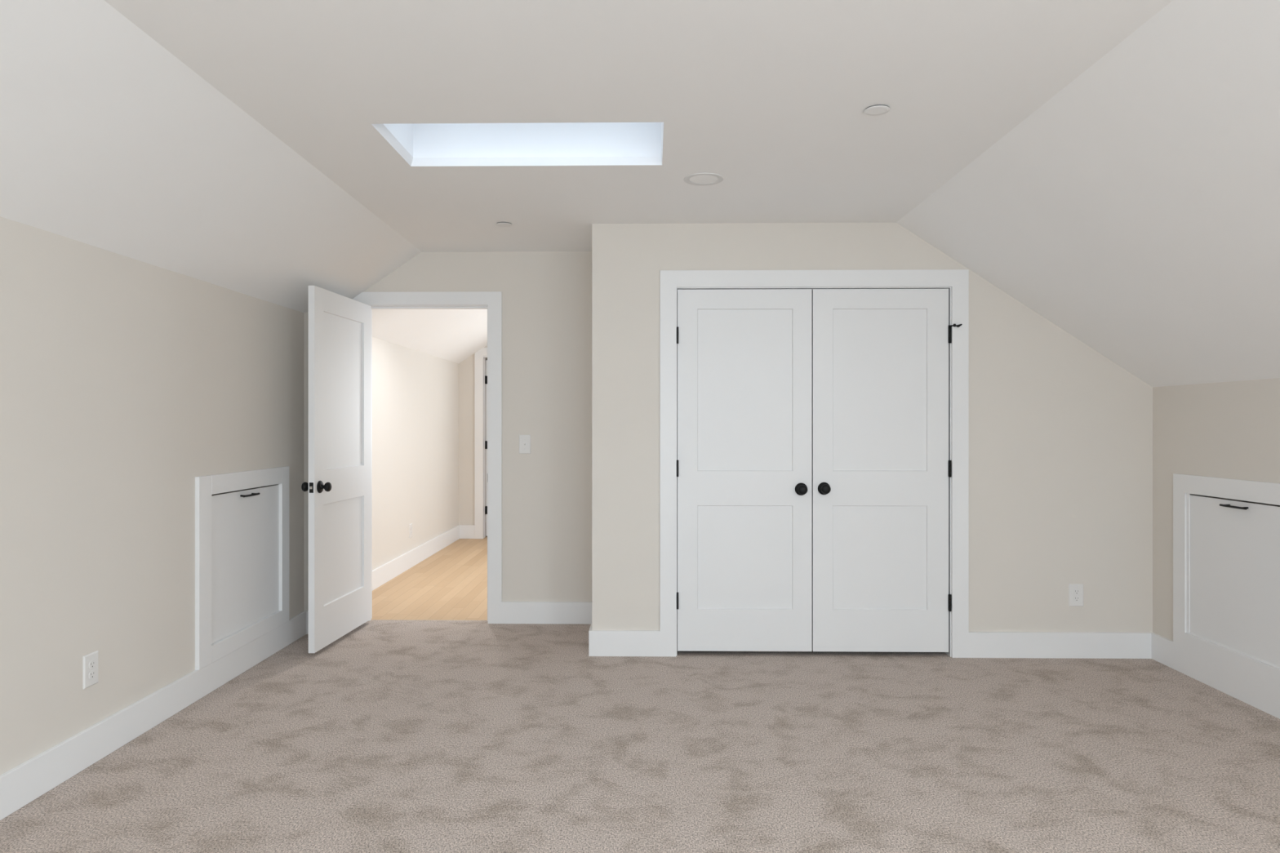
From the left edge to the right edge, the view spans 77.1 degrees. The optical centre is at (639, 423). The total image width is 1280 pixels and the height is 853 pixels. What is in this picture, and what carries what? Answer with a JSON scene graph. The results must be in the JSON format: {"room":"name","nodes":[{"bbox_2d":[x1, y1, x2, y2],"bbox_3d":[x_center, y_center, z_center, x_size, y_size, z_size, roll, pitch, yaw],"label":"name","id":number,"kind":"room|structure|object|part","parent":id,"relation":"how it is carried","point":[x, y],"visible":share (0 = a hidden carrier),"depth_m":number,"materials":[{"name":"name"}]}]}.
{"room":"bedroom","nodes":[
{"label":"bedroom","id":0,"kind":"room"},
{"bbox_2d":[0,216,304,775],"bbox_3d":[-2.183,0.348,1.843,0.120,2.104,7.060,0,0,1],"label":"wall","id":1,"kind":"structure","parent":0,"point":[125,381],"depth_m":3.21,"materials":[{"name":"beige paint"}]},
{"bbox_2d":[82,650,98,689],"bbox_3d":[-2.100,0.942,3.073,0.009,0.124,0.080,0,0,1],"label":"electrical outlet","id":2,"kind":"object","parent":1,"relation":"attached to","point":[90,661],"visible":1,"depth_m":3.06,"materials":[{"name":"white plastic"}]},
{"bbox_2d":[88,660,95,669],"bbox_3d":[-2.097,0.922,3.073,0.003,0.028,0.034,0,0,1],"label":"receptacle","id":3,"kind":"object","parent":2,"relation":"attached to","point":[91,663],"depth_m":3.07,"materials":[{"name":"white plastic"}]},
{"bbox_2d":[88,670,95,679],"bbox_3d":[-2.097,0.961,3.073,0.003,0.028,0.034,0,0,1],"label":"receptacle","id":4,"kind":"object","parent":2,"relation":"attached to","point":[91,673],"depth_m":3.07,"materials":[{"name":"white plastic"}]},
{"bbox_2d":[0,610,308,820],"bbox_3d":[-2.028,1.230,1.841,0.190,0.141,6.820,0,0,1],"label":"baseboard","id":5,"kind":"structure","parent":1,"relation":"attached to","point":[22,784],"depth_m":3.27,"materials":[{"name":"white paint"}]},
{"bbox_2d":[195,466,288,670],"bbox_3d":[-2.076,0.705,4.245,0.021,0.909,0.938,0,0,1],"label":"surround","id":6,"kind":"object","parent":1,"relation":"attached to","point":[206,653],"visible":1,"depth_m":3.97,"materials":[{"name":"white paint"}]},
{"bbox_2d":[211,484,279,644],"bbox_3d":[-2.074,0.714,4.252,0.052,0.723,0.734,0,0,1],"label":"access hatch","id":7,"kind":"object","parent":6,"relation":"attached to","point":[245,524],"visible":0.96,"depth_m":4.23,"materials":[{"name":"white paint"}]},
{"bbox_3d":[-2.066,0.377,4.247,0.036,0.011,0.169,0,0,1],"label":"pull handle","id":8,"kind":"part","parent":7,"relation":"part of","materials":[{"name":"black metal"}]},
{"bbox_2d":[0,0,487,363],"bbox_3d":[-0.273,-0.889,4.495,3.920,0.547,12.420,0,0,1],"label":"ceiling","id":9,"kind":"structure","parent":0,"point":[109,141],"depth_m":2.95,"materials":[{"name":"white paint"}]},
{"bbox_2d":[304,311,308,611],"bbox_3d":[-1.987,0.270,5.105,0.175,2.260,0.290,0,0,1],"label":"wall","id":10,"kind":"structure","parent":0,"point":[306,314],"depth_m":4.98,"materials":[{"name":"beige paint"}]},
{"bbox_2d":[301,285,371,653],"bbox_3d":[-1.798,0.253,4.846,0.164,2.042,0.804,0,0,4],"label":"door","id":11,"kind":"structure","parent":10,"relation":"in","point":[339,486],"depth_m":4.78,"materials":[{"name":"white paint"}]},
{"bbox_3d":[-1.876,0.355,4.521,0.052,0.054,0.054,0,0,4],"label":"knob","id":12,"kind":"part","parent":11,"relation":"part of","materials":[{"name":"black metal"}]},
{"bbox_3d":[-1.824,0.355,4.455,0.024,0.057,0.002,0,0,4],"label":"latch plate","id":13,"kind":"part","parent":11,"relation":"part of","materials":[{"name":"metal"}]},
{"bbox_3d":[-1.764,0.355,4.514,0.052,0.054,0.054,0,0,4],"label":"knob","id":14,"kind":"part","parent":11,"relation":"part of","materials":[{"name":"black metal"}]},
{"bbox_2d":[372,337,458,570],"bbox_3d":[-2.141,0.340,8.003,0.120,2.120,5.260,0,0,1],"label":"wall","id":15,"kind":"structure","parent":0,"point":[415,393],"depth_m":7.36,"materials":[{"name":"beige paint"}]},
{"bbox_2d":[408,523,412,537],"bbox_3d":[-2.087,0.975,7.312,0.009,0.124,0.080,0,0,1],"label":"electrical outlet","id":16,"kind":"object","parent":15,"relation":"attached to","point":[410,525],"visible":1,"depth_m":7.29,"materials":[{"name":"white plastic"}]},
{"bbox_2d":[372,524,459,591],"bbox_3d":[-2.084,1.230,7.252,0.017,0.153,3.760,0,0,1],"label":"baseboard","id":17,"kind":"structure","parent":15,"relation":"attached to","point":[384,573],"depth_m":7.30,"materials":[{"name":"white paint"}]},
{"bbox_2d":[458,345,487,524],"bbox_3d":[-0.163,0.131,9.164,3.800,2.538,0.120,0,0,1],"label":"wall","id":18,"kind":"structure","parent":0,"point":[466,367],"depth_m":9.13,"materials":[{"name":"beige paint"}]},
{"bbox_2d":[459,524,474,538],"bbox_3d":[-1.962,1.230,9.122,0.171,0.153,0.017,0,0,1],"label":"baseboard","id":19,"kind":"structure","parent":18,"relation":"attached to","point":[466,531],"depth_m":9.11,"materials":[{"name":"white paint"}]},
{"bbox_2d":[474,347,487,538],"bbox_3d":[-1.419,0.221,9.173,0.912,2.171,0.138,0,0,1],"label":"door frame","id":20,"kind":"structure","parent":18,"relation":"in","point":[480,357],"depth_m":9.11,"materials":[{"name":"white paint"}]},
{"bbox_2d":[484,360,487,536],"bbox_3d":[-1.757,0.279,9.611,0.040,2.030,0.780,0,0,1],"label":"door","id":21,"kind":"structure","parent":20,"relation":"attached to","point":[486,375],"depth_m":9.26,"materials":[{"name":"white paint"}]},
{"bbox_2d":[363,251,677,623],"bbox_3d":[0.394,0.131,5.275,5.170,2.538,0.120,0,0,1],"label":"wall","id":22,"kind":"structure","parent":0,"point":[547,295],"depth_m":5.23,"materials":[{"name":"beige paint"}]},
{"bbox_2d":[370,619,474,620],"bbox_3d":[-1.393,1.315,5.314,0.800,0.031,0.014,0,0,1],"label":"trim","id":23,"kind":"structure","parent":22,"relation":"attached to","point":[371,620],"depth_m":5.32,"materials":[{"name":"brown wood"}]},
{"bbox_2d":[351,291,502,623],"bbox_3d":[-1.393,0.221,5.293,0.988,2.159,0.138,0,0,1],"label":"door frame","id":24,"kind":"structure","parent":22,"relation":"attached to","point":[491,301],"depth_m":5.22,"materials":[{"name":"white paint"}]},
{"bbox_2d":[519,435,530,453],"bbox_3d":[-0.750,0.133,5.223,0.076,0.124,0.017,0,0,1],"label":"light switch","id":25,"kind":"object","parent":22,"relation":"attached to","point":[524,440],"visible":1,"depth_m":5.22,"materials":[{"name":"white plastic"}]},
{"bbox_2d":[104,0,1173,251],"bbox_3d":[-0.020,-1.143,1.780,2.915,0.040,7.000,0,0,1],"label":"ceiling","id":26,"kind":"structure","parent":0,"point":[771,98],"depth_m":2.66,"materials":[{"name":"white paint"}]},
{"bbox_2d":[496,222,511,226],"bbox_3d":[-0.762,-1.119,4.502,0.089,0.007,0.089,0,0,1],"label":"sprinkler","id":27,"kind":"object","parent":26,"relation":"attached to","point":[499,224],"visible":1,"depth_m":4.49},
{"bbox_2d":[372,122,663,166],"bbox_3d":[-0.455,-1.348,3.244,1.297,0.449,0.698,0,0,1],"label":"window","id":28,"kind":"structure","parent":26,"relation":"attached to","point":[534,144],"depth_m":3.49,"materials":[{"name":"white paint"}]},
{"bbox_2d":[684,173,724,185],"bbox_3d":[0.292,-1.121,3.682,0.183,0.003,0.183,0,0,1],"label":"recessed light","id":29,"kind":"object","parent":26,"relation":"in","point":[697,179],"visible":1,"depth_m":3.68,"materials":[{"name":"white plastic"}]},
{"bbox_2d":[688,174,717,183],"bbox_3d":[0.292,-1.122,3.682,0.131,0.001,0.131,0,0,1],"label":"diffuser","id":30,"kind":"object","parent":29,"relation":"attached to","point":[693,179],"depth_m":3.68,"materials":[{"name":"white plastic"}]},
{"bbox_2d":[863,104,889,115],"bbox_3d":[0.845,-1.119,2.862,0.089,0.007,0.089,0,0,1],"label":"sprinkler","id":31,"kind":"object","parent":26,"relation":"attached to","point":[876,109],"visible":1,"depth_m":2.85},
{"bbox_2d":[0,536,1279,852],"bbox_3d":[0.356,1.360,4.435,5.220,0.120,12.320,0,0,1],"label":"floor","id":32,"kind":"structure","parent":0,"point":[391,736],"depth_m":3.15,"materials":[{"name":"carpet"}]},
{"bbox_2d":[591,222,1152,632],"bbox_3d":[1.294,0.131,4.841,3.116,2.538,0.720,0,0,1],"label":"wall","id":33,"kind":"structure","parent":0,"point":[1060,433],"depth_m":4.47,"materials":[{"name":"beige paint"}]},
{"bbox_2d":[676,288,812,651],"bbox_3d":[0.583,0.260,4.479,0.756,2.027,0.100,0,0,1],"label":"door","id":34,"kind":"structure","parent":33,"relation":"in","point":[744,460],"depth_m":4.50,"materials":[{"name":"white paint"}]},
{"bbox_3d":[0.900,0.365,4.450,0.054,0.054,0.052,0,0,1],"label":"knob","id":35,"kind":"part","parent":34,"relation":"part of","materials":[{"name":"black metal"}]},
{"bbox_2d":[660,269,968,657],"bbox_3d":[0.969,0.222,4.537,1.713,2.156,0.137,0,0,1],"label":"door frame","id":36,"kind":"structure","parent":33,"relation":"attached to","point":[957,281],"depth_m":4.47,"materials":[{"name":"white paint"}]},
{"bbox_2d":[501,601,1154,658],"bbox_3d":[0.974,1.230,4.838,3.758,0.141,0.737,0,0,1],"label":"baseboard","id":37,"kind":"structure","parent":33,"relation":"attached to","point":[1060,645],"depth_m":4.46,"materials":[{"name":"white paint"}]},
{"bbox_2d":[812,288,962,652],"bbox_3d":[1.374,0.260,4.468,0.815,2.027,0.100,0,0,1],"label":"door","id":38,"kind":"structure","parent":33,"relation":"in","point":[882,465],"depth_m":4.49,"materials":[{"name":"white paint"}]},
{"bbox_3d":[1.028,0.362,4.448,0.054,0.054,0.052,0,0,1],"label":"knob","id":39,"kind":"part","parent":38,"relation":"part of","materials":[{"name":"black metal"}]},
{"bbox_2d":[1068,583,1083,606],"bbox_3d":[2.425,0.953,4.460,0.080,0.124,0.009,0,0,1],"label":"electrical outlet","id":40,"kind":"object","parent":33,"relation":"attached to","point":[1075,590],"visible":1,"depth_m":4.46,"materials":[{"name":"white plastic"}]},
{"bbox_2d":[1073,589,1079,594],"bbox_3d":[2.425,0.933,4.457,0.034,0.028,0.003,0,0,1],"label":"receptacle","id":41,"kind":"object","parent":40,"relation":"attached to","point":[1075,591],"depth_m":4.46,"materials":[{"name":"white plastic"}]},
{"bbox_2d":[1073,596,1079,601],"bbox_3d":[2.425,0.973,4.457,0.034,0.028,0.003,0,0,1],"label":"receptacle","id":42,"kind":"object","parent":40,"relation":"attached to","point":[1075,598],"depth_m":4.46,"materials":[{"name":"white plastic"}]},
{"bbox_2d":[896,0,1279,386],"bbox_3d":[2.145,-0.649,1.748,1.523,1.027,7.000,0,0,1],"label":"ceiling","id":43,"kind":"structure","parent":0,"point":[1135,211],"depth_m":3.06,"materials":[{"name":"white paint"}]},
{"bbox_2d":[1152,377,1279,640],"bbox_3d":[2.867,0.589,1.767,0.120,1.623,7.060,0,0,1],"label":"wall","id":44,"kind":"structure","parent":0,"point":[1231,429],"depth_m":4.08,"materials":[{"name":"beige paint"}]},
{"bbox_2d":[1151,633,1279,719],"bbox_3d":[2.793,1.230,1.400,0.017,0.141,6.083,0,0,1],"label":"baseboard","id":45,"kind":"structure","parent":44,"relation":"attached to","point":[1264,695],"depth_m":3.92,"materials":[{"name":"white paint"}]},
{"bbox_2d":[1173,473,1279,687],"bbox_3d":[2.828,0.712,3.793,0.017,0.895,0.926,0,0,1],"label":"surround","id":46,"kind":"object","parent":44,"relation":"attached to","point":[1264,492],"visible":1,"depth_m":4.04,"materials":[{"name":"white paint"}]},
{"bbox_2d":[1186,493,1279,668],"bbox_3d":[2.824,0.722,3.800,0.052,0.724,0.726,0,0,1],"label":"access hatch","id":47,"kind":"object","parent":46,"relation":"attached to","point":[1233,546],"visible":1,"depth_m":3.83,"materials":[{"name":"white paint"}]},
{"bbox_3d":[2.816,0.393,3.800,0.036,0.011,0.169,0,0,1],"label":"pull handle","id":48,"kind":"part","parent":47,"relation":"part of","materials":[{"name":"black metal"}]}
]}

